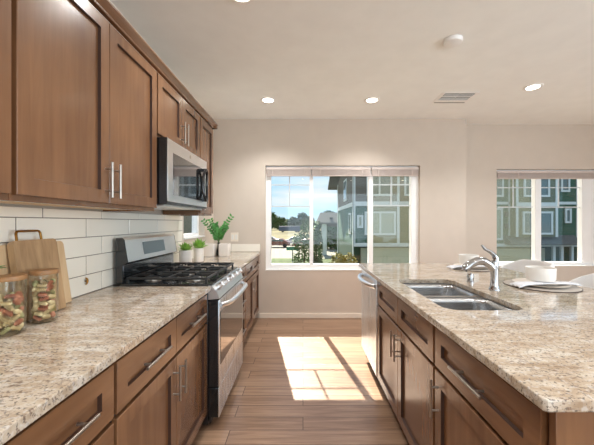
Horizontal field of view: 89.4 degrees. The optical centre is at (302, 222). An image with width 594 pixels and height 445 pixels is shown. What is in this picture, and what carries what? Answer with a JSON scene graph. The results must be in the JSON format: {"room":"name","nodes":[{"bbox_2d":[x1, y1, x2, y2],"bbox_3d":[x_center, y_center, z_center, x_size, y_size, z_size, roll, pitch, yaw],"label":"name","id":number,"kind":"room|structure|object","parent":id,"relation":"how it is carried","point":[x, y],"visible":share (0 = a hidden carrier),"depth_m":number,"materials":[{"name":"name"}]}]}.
{"room":"kitchen","nodes":[
{"label":"kitchen","id":0,"kind":"room"},
{"bbox_2d":[0,0,213,298],"bbox_3d":[-1.310,-0.053,0.245,0.150,2.743,7.790,0,0,0],"label":"wall","id":1,"kind":"structure","parent":0,"point":[203,230],"depth_m":2.91,"materials":[{"name":"beige paint"}]},
{"bbox_2d":[0,0,10,200],"bbox_3d":[-1.039,-0.506,0.475,0.363,0.876,0.909,0,0,0],"label":"upper cabinet","id":2,"kind":"object","parent":1,"relation":"attached to","point":[5,5],"visible":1,"depth_m":0.90,"materials":[{"name":"brown wood"}]},
{"bbox_2d":[88,0,217,128],"bbox_3d":[-1.048,-0.966,1.530,0.371,0.044,3.020,0,0,0],"label":"crown molding","id":3,"kind":"structure","parent":2,"relation":"attached to","point":[106,8],"depth_m":1.69,"materials":[{"name":"brown wood"}]},
{"bbox_2d":[0,0,156,210],"bbox_3d":[-1.039,-0.506,1.389,0.363,0.876,0.913,0,0,0],"label":"upper cabinet","id":4,"kind":"object","parent":1,"relation":"attached to","point":[84,100],"visible":1,"depth_m":1.21,"materials":[{"name":"brown wood"}]},
{"bbox_2d":[0,206,259,297],"bbox_3d":[-0.911,0.168,1.770,0.646,0.471,4.740,0,0,0],"label":"backsplash","id":5,"kind":"structure","parent":1,"relation":"attached to","point":[88,238],"depth_m":1.71,"materials":[{"name":"white tile"}]},
{"bbox_2d":[157,72,199,157],"bbox_3d":[-1.039,-0.738,2.230,0.363,0.412,0.763,0,0,0],"label":"upper cabinet","id":6,"kind":"object","parent":1,"relation":"attached to","point":[177,121],"visible":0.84,"depth_m":2.14,"materials":[{"name":"brown wood"}]},
{"bbox_2d":[154,137,207,209],"bbox_3d":[-1.005,-0.317,2.231,0.431,0.422,0.756,0,0,0],"label":"microwave","id":7,"kind":"object","parent":6,"relation":"attached to","point":[182,176],"visible":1,"depth_m":2.04,"materials":[{"name":"silver metal"}]},
{"bbox_2d":[163,117,212,215],"bbox_3d":[-1.039,-0.506,2.807,0.363,0.876,0.385,0,0,0],"label":"upper cabinet","id":8,"kind":"object","parent":1,"relation":"attached to","point":[206,132],"visible":0.29,"depth_m":2.83,"materials":[{"name":"brown wood"}]},
{"bbox_2d":[183,216,198,236],"bbox_3d":[-1.340,-0.292,3.430,0.070,0.940,0.660,0,0,0],"label":"window","id":9,"kind":"structure","parent":1,"relation":"in","point":[195,219],"depth_m":3.71,"materials":[{"name":"white plastic"}]},
{"bbox_2d":[183,235,204,239],"bbox_3d":[-1.263,0.170,3.430,0.080,0.016,0.658,0,0,0],"label":"trim","id":10,"kind":"structure","parent":1,"relation":"attached to","point":[191,237],"depth_m":3.40,"materials":[{"name":"white wood"}]},
{"bbox_2d":[191,318,409,444],"bbox_3d":[2.033,1.378,0.430,6.835,0.120,8.160,0,0,0],"label":"floor","id":11,"kind":"structure","parent":0,"point":[299,381],"depth_m":2.31,"materials":[{"name":"brown wood"}]},
{"bbox_2d":[3,364,113,444],"bbox_3d":[-0.896,0.876,0.742,0.657,0.882,0.454,0,0,0],"label":"base cabinet","id":12,"kind":"object","parent":11,"relation":"on","point":[83,417],"visible":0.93,"depth_m":0.81,"materials":[{"name":"brown wood"}]},
{"bbox_2d":[110,295,206,444],"bbox_3d":[-0.896,0.876,1.435,0.657,0.882,0.928,0,0,0],"label":"base cabinet","id":13,"kind":"object","parent":11,"relation":"on","point":[160,385],"visible":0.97,"depth_m":1.34,"materials":[{"name":"brown wood"}]},
{"bbox_2d":[0,286,210,444],"bbox_3d":[-0.903,0.419,0.651,0.638,0.030,2.502,0,0,0],"label":"countertop","id":14,"kind":"structure","parent":13,"relation":"on","point":[41,365],"depth_m":1.01,"materials":[{"name":"beige stone"}]},
{"bbox_2d":[0,273,27,336],"bbox_3d":[-1.068,0.298,1.094,0.096,0.210,0.096,0,0,0],"label":"glass jar","id":15,"kind":"object","parent":14,"relation":"on","point":[17,276],"visible":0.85,"depth_m":1.08,"materials":[{"name":"clear glass"}]},
{"bbox_2d":[0,315,8,322],"bbox_3d":[-1.063,0.344,1.067,0.029,0.029,0.019,0,0,-24],"label":"pasta twist","id":16,"kind":"object","parent":15,"relation":"in","point":[2,318],"visible":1,"depth_m":1.06,"materials":[{"name":"beige food"}]},
{"bbox_2d":[0,326,9,334],"bbox_3d":[-1.061,0.384,1.067,0.030,0.028,0.019,0,0,-19],"label":"pasta twist","id":17,"kind":"object","parent":15,"relation":"in","point":[6,329],"visible":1,"depth_m":1.06,"materials":[{"name":"food"}]},
{"bbox_2d":[0,301,11,305],"bbox_3d":[-1.057,0.287,1.069,0.032,0.021,0.019,0,0,-24],"label":"pasta twist","id":18,"kind":"object","parent":15,"relation":"in","point":[2,303],"visible":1,"depth_m":1.06,"materials":[{"name":"beige food"}]},
{"bbox_2d":[2,310,12,316],"bbox_3d":[-1.054,0.326,1.070,0.019,0.028,0.030,0,0,41],"label":"pasta twist","id":19,"kind":"object","parent":15,"relation":"in","point":[10,314],"visible":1,"depth_m":1.07,"materials":[{"name":"red food"}]},
{"bbox_2d":[3,320,14,326],"bbox_3d":[-1.051,0.360,1.072,0.019,0.024,0.032,0,0,36],"label":"pasta twist","id":20,"kind":"object","parent":15,"relation":"in","point":[5,324],"visible":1,"depth_m":1.07,"materials":[{"name":"beige food"}]},
{"bbox_2d":[4,304,13,310],"bbox_3d":[-1.051,0.303,1.072,0.029,0.029,0.019,0,0,-37],"label":"pasta twist","id":21,"kind":"object","parent":15,"relation":"in","point":[10,308],"visible":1,"depth_m":1.07,"materials":[{"name":"beige food"}]},
{"bbox_2d":[4,293,16,298],"bbox_3d":[-1.048,0.265,1.075,0.019,0.019,0.032,0,0,38],"label":"pasta twist","id":22,"kind":"object","parent":15,"relation":"in","point":[8,296],"visible":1,"depth_m":1.07,"materials":[{"name":"red food"}]},
{"bbox_2d":[9,314,19,321],"bbox_3d":[-1.042,0.344,1.085,0.019,0.028,0.030,0,0,43],"label":"pasta twist","id":23,"kind":"object","parent":15,"relation":"in","point":[16,316],"visible":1,"depth_m":1.08,"materials":[{"name":"beige food"}]},
{"bbox_2d":[10,325,20,330],"bbox_3d":[-1.042,0.384,1.087,0.019,0.026,0.031,0,0,27],"label":"pasta twist","id":24,"kind":"object","parent":15,"relation":"in","point":[15,328],"visible":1,"depth_m":1.08,"materials":[{"name":"beige food"}]},
{"bbox_2d":[12,298,20,305],"bbox_3d":[-1.041,0.288,1.091,0.019,0.030,0.029,0,0,-7],"label":"pasta twist","id":25,"kind":"object","parent":15,"relation":"in","point":[16,301],"visible":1,"depth_m":1.09,"materials":[{"name":"red food"}]},
{"bbox_2d":[13,309,21,313],"bbox_3d":[-1.040,0.326,1.094,0.020,0.026,0.031,0,0,-18],"label":"pasta twist","id":26,"kind":"object","parent":15,"relation":"in","point":[15,311],"visible":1,"depth_m":1.09,"materials":[{"name":"beige food"}]},
{"bbox_2d":[13,318,22,325],"bbox_3d":[-1.041,0.365,1.098,0.019,0.025,0.031,0,0,0],"label":"pasta twist","id":27,"kind":"object","parent":15,"relation":"in","point":[20,319],"visible":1,"depth_m":1.10,"materials":[{"name":"red food"}]},
{"bbox_2d":[15,291,22,298],"bbox_3d":[-1.042,0.265,1.101,0.031,0.027,0.019,0,0,35],"label":"pasta twist","id":28,"kind":"object","parent":15,"relation":"in","point":[19,294],"visible":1,"depth_m":1.10,"materials":[{"name":"red food"}]},
{"bbox_2d":[0,241,71,314],"bbox_3d":[-1.200,0.247,1.348,0.036,0.312,0.375,0,0,0],"label":"cutting board","id":29,"kind":"object","parent":14,"relation":"on","point":[5,287],"visible":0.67,"depth_m":1.23,"materials":[{"name":"brown wood"}]},
{"bbox_2d":[7,230,65,321],"bbox_3d":[-1.155,0.217,1.312,0.074,0.371,0.213,0,0,0],"label":"cutting board","id":30,"kind":"object","parent":14,"relation":"on","point":[24,256],"visible":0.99,"depth_m":1.27,"materials":[{"name":"brown wood"}]},
{"bbox_2d":[28,268,58,323],"bbox_3d":[-1.060,0.298,1.228,0.096,0.210,0.096,0,0,0],"label":"glass jar","id":31,"kind":"object","parent":14,"relation":"on","point":[44,271],"visible":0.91,"depth_m":1.21,"materials":[{"name":"clear glass"}]},
{"bbox_2d":[33,296,38,302],"bbox_3d":[-1.069,0.307,1.202,0.030,0.029,0.019,0,0,35],"label":"pasta twist","id":32,"kind":"object","parent":31,"relation":"in","point":[35,299],"visible":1,"depth_m":1.20,"materials":[{"name":"beige food"}]},
{"bbox_2d":[33,315,41,320],"bbox_3d":[-1.062,0.381,1.201,0.031,0.028,0.019,0,0,-11],"label":"pasta twist","id":33,"kind":"object","parent":31,"relation":"in","point":[37,318],"visible":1,"depth_m":1.20,"materials":[{"name":"red food"}]},
{"bbox_2d":[34,311,43,315],"bbox_3d":[-1.057,0.364,1.201,0.032,0.022,0.019,0,0,3],"label":"pasta twist","id":34,"kind":"object","parent":31,"relation":"in","point":[37,313],"visible":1,"depth_m":1.20,"materials":[{"name":"beige food"}]},
{"bbox_2d":[36,287,46,291],"bbox_3d":[-1.049,0.268,1.203,0.032,0.019,0.019,0,0,-37],"label":"pasta twist","id":35,"kind":"object","parent":31,"relation":"in","point":[40,289],"visible":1,"depth_m":1.20,"materials":[{"name":"beige food"}]},
{"bbox_2d":[37,282,46,286],"bbox_3d":[-1.047,0.251,1.204,0.032,0.020,0.019,0,0,-31],"label":"pasta twist","id":36,"kind":"object","parent":31,"relation":"in","point":[39,284],"visible":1,"depth_m":1.20,"materials":[{"name":"beige food"}]},
{"bbox_2d":[37,306,47,310],"bbox_3d":[-1.045,0.345,1.205,0.033,0.022,0.019,0,0,-35],"label":"pasta twist","id":37,"kind":"object","parent":31,"relation":"in","point":[44,308],"visible":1,"depth_m":1.20,"materials":[{"name":"red food"}]},
{"bbox_2d":[38,292,47,296],"bbox_3d":[-1.046,0.288,1.205,0.032,0.021,0.019,0,0,-10],"label":"pasta twist","id":38,"kind":"object","parent":31,"relation":"in","point":[39,294],"visible":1,"depth_m":1.20,"materials":[{"name":"red food"}]},
{"bbox_2d":[39,301,47,305],"bbox_3d":[-1.043,0.324,1.206,0.032,0.021,0.019,0,0,-11],"label":"pasta twist","id":39,"kind":"object","parent":31,"relation":"in","point":[45,303],"visible":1,"depth_m":1.20,"materials":[{"name":"beige food"}]},
{"bbox_2d":[39,295,48,301],"bbox_3d":[-1.042,0.305,1.207,0.032,0.024,0.019,0,0,-35],"label":"pasta twist","id":40,"kind":"object","parent":31,"relation":"in","point":[47,296],"visible":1,"depth_m":1.20,"materials":[{"name":"red food"}]},
{"bbox_2d":[42,314,50,318],"bbox_3d":[-1.037,0.380,1.213,0.019,0.023,0.032,0,0,5],"label":"pasta twist","id":41,"kind":"object","parent":31,"relation":"in","point":[47,316],"visible":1,"depth_m":1.21,"materials":[{"name":"beige food"}]},
{"bbox_2d":[48,300,54,304],"bbox_3d":[-1.033,0.328,1.232,0.019,0.023,0.033,0,0,-16],"label":"pasta twist","id":42,"kind":"object","parent":31,"relation":"in","point":[50,302],"visible":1,"depth_m":1.22,"materials":[{"name":"beige food"}]},
{"bbox_2d":[48,294,55,298],"bbox_3d":[-1.033,0.304,1.233,0.019,0.024,0.032,0,0,-1],"label":"pasta twist","id":43,"kind":"object","parent":31,"relation":"in","point":[51,296],"visible":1,"depth_m":1.23,"materials":[{"name":"beige food"}]},
{"bbox_2d":[116,234,247,424],"bbox_3d":[-0.827,0.708,2.286,0.736,1.218,0.756,0,0,0],"label":"gas range","id":44,"kind":"object","parent":11,"relation":"on","point":[140,260],"visible":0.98,"depth_m":2.06,"materials":[{"name":"silver metal"}]},
{"bbox_2d":[120,267,237,285],"bbox_3d":[-0.873,0.395,2.286,0.585,0.030,0.754,0,0,0],"label":"cooktop","id":45,"kind":"object","parent":44,"relation":"in","point":[214,280],"depth_m":2.03,"materials":[{"name":"black metal"}]},
{"bbox_2d":[241,266,246,341],"bbox_3d":[-0.896,0.876,2.916,0.657,0.882,0.487,0,0,0],"label":"base cabinet","id":46,"kind":"object","parent":11,"relation":"on","point":[242,268],"visible":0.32,"depth_m":3.09,"materials":[{"name":"brown wood"}]},
{"bbox_2d":[245,256,259,336],"bbox_3d":[-0.896,0.876,3.643,0.657,0.882,0.962,0,0,0],"label":"base cabinet","id":47,"kind":"object","parent":11,"relation":"on","point":[251,269],"visible":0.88,"depth_m":3.58,"materials":[{"name":"brown wood"}]},
{"bbox_2d":[186,252,260,268],"bbox_3d":[-0.903,0.419,3.398,0.638,0.030,1.456,0,0,0],"label":"countertop","id":48,"kind":"structure","parent":47,"relation":"on","point":[240,259],"depth_m":3.37,"materials":[{"name":"beige stone"}]},
{"bbox_2d":[178,242,192,265],"bbox_3d":[-1.119,0.293,2.861,0.153,0.221,0.158,0,0,0],"label":"potted plant","id":49,"kind":"object","parent":48,"relation":"on","point":[185,254],"visible":0.92,"depth_m":2.82,"materials":[{"name":"white ceramic"}]},
{"bbox_2d":[188,238,206,261],"bbox_3d":[-1.072,0.280,3.091,0.209,0.247,0.222,0,0,0],"label":"potted plant","id":50,"kind":"object","parent":48,"relation":"on","point":[198,250],"visible":0.98,"depth_m":3.06,"materials":[{"name":"white ceramic"}]},
{"bbox_2d":[203,243,216,256],"bbox_3d":[-1.115,0.329,3.600,0.128,0.148,0.128,0,0,0],"label":"ceramic pot","id":51,"kind":"object","parent":48,"relation":"on","point":[210,250],"visible":0.88,"depth_m":3.54,"materials":[{"name":"ceramic"}]},
{"bbox_2d":[201,214,233,255],"bbox_3d":[-1.026,0.145,3.648,0.380,0.515,0.198,0,0,0],"label":"plant","id":52,"kind":"object","parent":48,"relation":"on","point":[218,234],"visible":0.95,"depth_m":3.63,"materials":[{"name":"green plant"}]},
{"bbox_2d":[219,243,230,256],"bbox_3d":[-0.940,0.329,3.600,0.120,0.148,0.120,0,0,0],"label":"ceramic pot","id":53,"kind":"object","parent":48,"relation":"on","point":[224,248],"visible":1,"depth_m":3.54,"materials":[{"name":"ceramic"}]},
{"bbox_2d":[358,269,378,375],"bbox_3d":[0.847,0.876,2.643,0.706,0.880,0.599,0,0,0],"label":"dishwasher","id":54,"kind":"object","parent":11,"relation":"on","point":[369,303],"visible":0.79,"depth_m":2.58,"materials":[{"name":"silver metal"}]},
{"bbox_2d":[377,281,485,444],"bbox_3d":[0.879,0.876,1.832,0.677,0.882,1.011,0,0,0],"label":"base cabinet","id":55,"kind":"object","parent":11,"relation":"on","point":[406,366],"visible":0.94,"depth_m":1.70,"materials":[{"name":"brown wood"}]},
{"bbox_2d":[359,263,593,411],"bbox_3d":[1.165,0.419,1.829,1.229,0.030,2.292,0,0,0],"label":"countertop","id":56,"kind":"structure","parent":55,"relation":"on","point":[542,347],"depth_m":1.13,"materials":[{"name":"beige stone"}]},
{"bbox_2d":[403,283,512,309],"bbox_3d":[0.856,0.535,1.765,0.425,0.200,0.804,0,0,0],"label":"sink","id":57,"kind":"object","parent":56,"relation":"in","point":[448,296],"visible":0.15,"depth_m":1.75,"materials":[{"name":"grey metal"}]},
{"bbox_2d":[448,265,489,271],"bbox_3d":[1.500,0.401,2.660,0.401,0.005,0.401,0,0,0],"label":"placemat","id":58,"kind":"object","parent":56,"relation":"on","point":[457,268],"visible":0.26,"depth_m":2.55,"materials":[{"name":"beige fabric"}]},
{"bbox_2d":[453,263,486,268],"bbox_3d":[1.500,0.390,2.660,0.298,0.016,0.298,0,0,0],"label":"dinner plate","id":59,"kind":"object","parent":58,"relation":"on","point":[457,263],"visible":0.3,"depth_m":2.62,"materials":[{"name":"white ceramic"}]},
{"bbox_2d":[446,265,485,268],"bbox_3d":[1.458,0.386,2.606,0.385,0.028,0.087,0,0,0],"label":"napkin","id":60,"kind":"object","parent":59,"relation":"on","point":[450,266],"visible":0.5,"depth_m":2.60,"materials":[{"name":"grey fabric"}]},
{"bbox_2d":[459,254,478,263],"bbox_3d":[1.470,0.328,2.660,0.160,0.085,0.160,0,0,0],"label":"bowl","id":61,"kind":"object","parent":59,"relation":"on","point":[463,258],"visible":0.55,"depth_m":2.62,"materials":[{"name":"white ceramic"}]},
{"bbox_2d":[466,273,473,282],"bbox_3d":[1.138,0.375,2.040,0.048,0.058,0.048,0,0,0],"label":"air gap","id":62,"kind":"object","parent":56,"relation":"on","point":[470,277],"visible":1,"depth_m":2.02,"materials":[{"name":"silver metal"}]},
{"bbox_2d":[461,245,499,290],"bbox_3d":[1.062,0.268,1.798,0.231,0.271,0.064,0,0,0],"label":"kitchen faucet","id":63,"kind":"object","parent":56,"relation":"on","point":[493,265],"visible":1,"depth_m":1.78,"materials":[{"name":"silver metal"}]},
{"bbox_2d":[503,279,582,292],"bbox_3d":[1.515,0.401,1.915,0.401,0.005,0.401,0,0,0],"label":"placemat","id":64,"kind":"object","parent":56,"relation":"on","point":[573,289],"visible":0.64,"depth_m":1.81,"materials":[{"name":"beige fabric"}]},
{"bbox_2d":[512,278,571,287],"bbox_3d":[1.515,0.390,1.915,0.298,0.016,0.298,0,0,0],"label":"dinner plate","id":65,"kind":"object","parent":64,"relation":"on","point":[515,279],"visible":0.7,"depth_m":1.88,"materials":[{"name":"white ceramic"}]},
{"bbox_2d":[525,265,556,281],"bbox_3d":[1.515,0.328,1.915,0.160,0.085,0.160,0,0,0],"label":"bowl","id":66,"kind":"object","parent":65,"relation":"on","point":[533,273],"visible":1,"depth_m":1.86,"materials":[{"name":"white ceramic"}]},
{"bbox_2d":[510,281,581,287],"bbox_3d":[1.503,0.383,1.859,0.387,0.029,0.088,0,0,0],"label":"napkin","id":67,"kind":"object","parent":65,"relation":"on","point":[519,284],"visible":0.98,"depth_m":1.84,"materials":[{"name":"grey fabric"}]},
{"bbox_2d":[366,356,593,444],"bbox_3d":[0.945,0.876,1.831,0.710,0.882,2.262,0,0,0],"label":"panel","id":68,"kind":"object","parent":11,"relation":"on","point":[565,428],"visible":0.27,"depth_m":0.70,"materials":[{"name":"brown wood"}]},
{"bbox_2d":[429,326,548,444],"bbox_3d":[0.879,0.876,1.023,0.677,0.882,0.601,0,0,0],"label":"base cabinet","id":69,"kind":"object","parent":11,"relation":"on","point":[474,405],"visible":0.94,"depth_m":1.02,"materials":[{"name":"brown wood"}]},
{"bbox_2d":[501,259,554,272],"bbox_3d":[1.938,0.832,2.665,0.455,0.972,0.480,0,0,0],"label":"counter stool","id":70,"kind":"object","parent":11,"relation":"on","point":[519,265],"visible":0.14,"depth_m":2.82,"materials":[{"name":"grey fabric"}]},
{"bbox_2d":[569,273,593,288],"bbox_3d":[1.938,0.832,1.930,0.455,0.972,0.480,0,0,0],"label":"counter stool","id":71,"kind":"object","parent":11,"relation":"on","point":[586,280],"visible":0.14,"depth_m":2.12,"materials":[{"name":"grey fabric"}]},
{"bbox_2d":[214,119,465,317],"bbox_3d":[0.432,-0.053,4.325,3.635,2.743,0.370,0,0,0],"label":"wall","id":72,"kind":"structure","parent":0,"point":[243,148],"depth_m":4.14,"materials":[{"name":"beige paint"}]},
{"bbox_2d":[231,233,237,241],"bbox_3d":[-0.945,0.201,4.135,0.104,0.122,0.008,0,0,0],"label":"outlet plate","id":73,"kind":"object","parent":72,"relation":"attached to","point":[234,236],"visible":1,"depth_m":4.13,"materials":[{"name":"white plastic"}]},
{"bbox_2d":[259,313,360,317],"bbox_3d":[0.825,1.284,4.133,2.850,0.067,0.014,0,0,0],"label":"baseboard","id":74,"kind":"structure","parent":72,"relation":"attached to","point":[261,315],"depth_m":4.13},
{"bbox_2d":[265,269,360,270],"bbox_3d":[0.547,0.657,4.162,2.133,0.012,0.055,0,0,0],"label":"trim","id":75,"kind":"structure","parent":72,"relation":"attached to","point":[266,269],"depth_m":4.14,"materials":[{"name":"white wood"}]},
{"bbox_2d":[266,166,418,268],"bbox_3d":[0.547,-0.062,4.228,2.135,1.450,0.084,0,0,0],"label":"window","id":76,"kind":"structure","parent":72,"relation":"in","point":[413,184],"depth_m":4.19,"materials":[{"name":"white plastic"}]},
{"bbox_2d":[266,167,310,175],"bbox_3d":[-0.198,-0.703,4.164,0.620,0.122,0.046,0,0,0],"label":"window blind","id":77,"kind":"object","parent":76,"relation":"attached to","point":[271,171],"visible":1,"depth_m":4.14,"materials":[{"name":"white fabric"}]},
{"bbox_2d":[312,167,370,175],"bbox_3d":[0.530,-0.703,4.164,0.816,0.122,0.046,0,0,0],"label":"window blind","id":78,"kind":"object","parent":76,"relation":"attached to","point":[316,171],"visible":1,"depth_m":4.14,"materials":[{"name":"white fabric"}]},
{"bbox_2d":[371,167,418,175],"bbox_3d":[1.275,-0.703,4.164,0.650,0.122,0.046,0,0,0],"label":"window blind","id":79,"kind":"object","parent":76,"relation":"attached to","point":[376,171],"visible":1,"depth_m":4.14,"materials":[{"name":"white fabric"}]},
{"bbox_2d":[111,0,593,123],"bbox_3d":[2.033,-1.485,0.430,6.835,0.120,8.160,0,0,0],"label":"ceiling","id":80,"kind":"structure","parent":0,"point":[318,59],"depth_m":2.58,"materials":[{"name":"paint"}]},
{"bbox_2d":[231,0,253,4],"bbox_3d":[-0.386,-1.420,1.867,0.176,0.008,0.176,0,0,0],"label":"recessed light","id":81,"kind":"object","parent":80,"relation":"in","point":[242,2],"visible":1,"depth_m":1.93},
{"bbox_2d":[260,97,275,103],"bbox_3d":[-0.407,-1.420,3.490,0.176,0.008,0.176,0,0,0],"label":"recessed light","id":82,"kind":"object","parent":80,"relation":"in","point":[268,100],"visible":1,"depth_m":3.49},
{"bbox_2d":[364,97,379,103],"bbox_3d":[0.803,-1.420,3.490,0.176,0.008,0.176,0,0,0],"label":"recessed light","id":83,"kind":"object","parent":80,"relation":"in","point":[370,100],"visible":1,"depth_m":3.49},
{"bbox_2d":[443,34,462,47],"bbox_3d":[1.170,-1.408,2.343,0.140,0.032,0.140,0,0,0],"label":"smoke detector","id":84,"kind":"object","parent":80,"relation":"attached to","point":[452,41],"visible":1,"depth_m":2.31,"materials":[{"name":"white plastic"}]},
{"bbox_2d":[432,92,479,102],"bbox_3d":[1.730,-1.419,3.420,0.400,0.012,0.300,0,0,0],"label":"ceiling vent","id":85,"kind":"object","parent":80,"relation":"in","point":[445,97],"visible":1,"depth_m":3.40,"materials":[{"name":"white metal"}]},
{"bbox_2d":[523,83,543,90],"bbox_3d":[2.419,-1.420,3.155,0.176,0.008,0.176,0,0,0],"label":"recessed light","id":86,"kind":"object","parent":80,"relation":"in","point":[536,86],"visible":1,"depth_m":3.15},
{"bbox_2d":[466,124,593,281],"bbox_3d":[3.850,-0.053,4.435,3.200,2.743,0.150,0,0,0],"label":"wall","id":87,"kind":"structure","parent":0,"point":[490,148],"depth_m":4.36,"materials":[{"name":"beige paint"}]},
{"bbox_2d":[497,170,593,264],"bbox_3d":[3.933,-0.068,4.448,2.235,1.408,0.084,0,0,0],"label":"window","id":88,"kind":"structure","parent":87,"relation":"in","point":[585,187],"depth_m":4.41,"materials":[{"name":"white plastic"}]},
{"bbox_2d":[497,171,593,178],"bbox_3d":[3.933,-0.696,4.384,2.215,0.117,0.046,0,0,0],"label":"window blind","id":89,"kind":"object","parent":88,"relation":"attached to","point":[500,174],"visible":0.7,"depth_m":4.36,"materials":[{"name":"white fabric"}]},
{"bbox_2d":[499,265,593,265],"bbox_3d":[3.933,0.630,4.381,2.233,0.012,0.055,0,0,0],"label":"trim","id":90,"kind":"structure","parent":87,"relation":"attached to","point":[499,265],"depth_m":4.36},
{"label":"outside","id":91,"kind":"structure","parent":0,"visible":0},
{"bbox_2d":[271,228,321,238],"bbox_3d":[-50.000,4.088,241.000,140.000,0.060,358.000,0,0,0],"label":"field","id":92,"kind":"structure","parent":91,"point":[276,233],"depth_m":110.66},
{"bbox_2d":[271,212,277,228],"bbox_3d":[-17.861,-0.861,164.090,8.835,10.650,8.808,0,0,0],"label":"tree","id":93,"kind":"object","parent":92,"relation":"on","point":[274,221],"visible":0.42,"depth_m":163.23,"materials":[{"name":"green plant"}]},
{"bbox_2d":[276,216,284,228],"bbox_3d":[-14.089,0.639,178.069,7.035,8.568,7.134,0,0,0],"label":"tree","id":94,"kind":"object","parent":92,"relation":"on","point":[280,220],"visible":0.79,"depth_m":176.32,"materials":[{"name":"green plant"}]},
{"bbox_2d":[279,226,300,231],"bbox_3d":[-5.460,2.793,126.200,9.200,2.550,2.400,0,0,0],"label":"trailer","id":95,"kind":"object","parent":92,"relation":"on","point":[281,228],"visible":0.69,"depth_m":125.00,"materials":[{"name":"metal"}]},
{"bbox_2d":[286,216,298,225],"bbox_3d":[-5.257,0.843,157.415,7.491,8.274,7.299,0,0,0],"label":"tree","id":96,"kind":"object","parent":92,"relation":"on","point":[293,221],"visible":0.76,"depth_m":155.41,"materials":[{"name":"green plant"}]},
{"bbox_2d":[297,212,308,227],"bbox_3d":[-0.520,-0.699,170.810,8.342,10.743,8.948,0,0,0],"label":"tree","id":97,"kind":"object","parent":92,"relation":"on","point":[303,215],"visible":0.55,"depth_m":169.36,"materials":[{"name":"green plant"}]},
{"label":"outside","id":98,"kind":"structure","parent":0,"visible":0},
{"bbox_2d":[271,242,336,262],"bbox_3d":[20.000,4.268,212.600,280.000,0.300,414.800,0,0,0],"label":"ground","id":99,"kind":"structure","parent":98,"point":[276,251],"depth_m":41.18,"materials":[{"name":"concrete"}]},
{"bbox_2d":[183,216,191,233],"bbox_3d":[-7.250,-0.382,9.500,4.700,9.000,13.600,0,0,0],"label":"house","id":100,"kind":"structure","parent":99,"relation":"on","point":[187,220],"depth_m":13.51,"materials":[{"name":"green"}]},
{"bbox_2d":[271,238,290,247],"bbox_3d":[-4.333,3.393,50.000,4.500,1.450,1.760,0,0,0],"label":"car","id":101,"kind":"object","parent":99,"relation":"on","point":[276,241],"visible":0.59,"depth_m":49.14,"materials":[{"name":"red paint"}]},
{"bbox_2d":[286,246,296,262],"bbox_3d":[-0.630,2.770,17.992,0.720,2.696,0.075,0,0,0],"label":"street sign","id":102,"kind":"object","parent":99,"relation":"on","point":[292,247],"visible":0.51,"depth_m":17.96,"materials":[{"name":"green metal"}]},
{"bbox_2d":[271,258,333,263],"bbox_3d":[-0.150,4.093,28.000,6.700,0.050,12.000,0,0,0],"label":"lawn","id":103,"kind":"structure","parent":99,"relation":"on","point":[273,260],"depth_m":32.12,"materials":[{"name":"green plant"}]},
{"bbox_2d":[292,218,313,262],"bbox_3d":[-0.023,1.917,16.049,1.198,4.403,1.044,0,0,-6],"label":"tree","id":104,"kind":"object","parent":99,"relation":"on","point":[305,244],"visible":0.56,"depth_m":15.89,"materials":[{"name":"green plant"}]},
{"bbox_2d":[308,221,323,262],"bbox_3d":[0.762,2.005,18.993,1.189,4.227,1.212,0,0,24],"label":"tree","id":105,"kind":"object","parent":99,"relation":"on","point":[317,238],"visible":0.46,"depth_m":18.79,"materials":[{"name":"green plant"}]},
{"bbox_2d":[316,213,336,254],"bbox_3d":[3.607,1.404,39.500,3.667,5.428,3.800,0,0,0],"label":"entry porch","id":106,"kind":"object","parent":99,"relation":"on","point":[326,219],"visible":0.5,"depth_m":38.00,"materials":[{"name":"grey"}]},
{"bbox_2d":[321,227,336,249],"bbox_3d":[4.638,2.148,46.046,3.820,4.976,3.022,0,0,-2],"label":"tree","id":107,"kind":"object","parent":99,"relation":"on","point":[331,231],"visible":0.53,"depth_m":45.16,"materials":[{"name":"green plant"}]},
{"bbox_2d":[329,251,358,262],"bbox_3d":[2.403,2.926,17.444,1.954,2.491,1.450,0,0,-4],"label":"shrub","id":108,"kind":"object","parent":99,"relation":"on","point":[343,260],"visible":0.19,"depth_m":17.48,"materials":[{"name":"green plant"}]},
{"bbox_2d":[328,176,408,262],"bbox_3d":[6.233,-0.757,24.550,7.533,9.750,10.500,0,0,0],"label":"townhouse","id":109,"kind":"structure","parent":99,"relation":"on","point":[390,223],"depth_m":20.00,"materials":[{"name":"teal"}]},
{"bbox_2d":[497,179,576,260],"bbox_3d":[17.010,-0.582,24.325,13.980,9.400,10.350,0,0,0],"label":"townhouse","id":110,"kind":"structure","parent":99,"relation":"on","point":[558,225],"depth_m":19.88,"materials":[{"name":"green"}]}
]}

